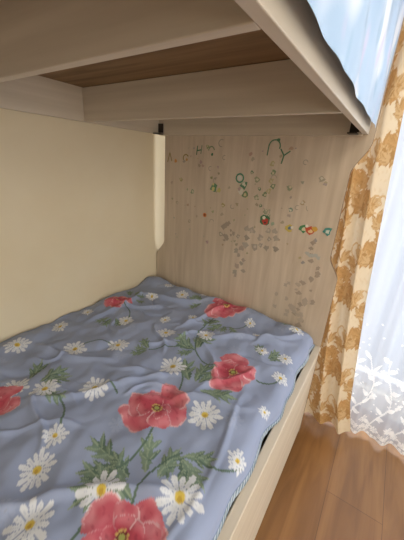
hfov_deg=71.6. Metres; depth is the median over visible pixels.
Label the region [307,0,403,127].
sheet
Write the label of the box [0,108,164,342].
wall
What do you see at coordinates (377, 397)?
sheer curtain
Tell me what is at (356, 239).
patterned curtain
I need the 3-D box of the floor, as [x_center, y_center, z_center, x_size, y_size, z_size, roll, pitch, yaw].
[0.284,1.371,-0.114,3.500,0.100,3.810,17,25,30]
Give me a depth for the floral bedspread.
0.75 m
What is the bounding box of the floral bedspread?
[0,276,314,539]
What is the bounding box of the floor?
[255,412,403,539]
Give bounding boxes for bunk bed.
[0,0,403,539]
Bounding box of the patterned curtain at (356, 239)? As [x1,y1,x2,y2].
[304,22,403,433]
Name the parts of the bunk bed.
rail, rail, head panel, rail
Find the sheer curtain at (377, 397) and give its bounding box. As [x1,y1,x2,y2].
[350,113,403,454]
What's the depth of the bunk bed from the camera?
0.88 m

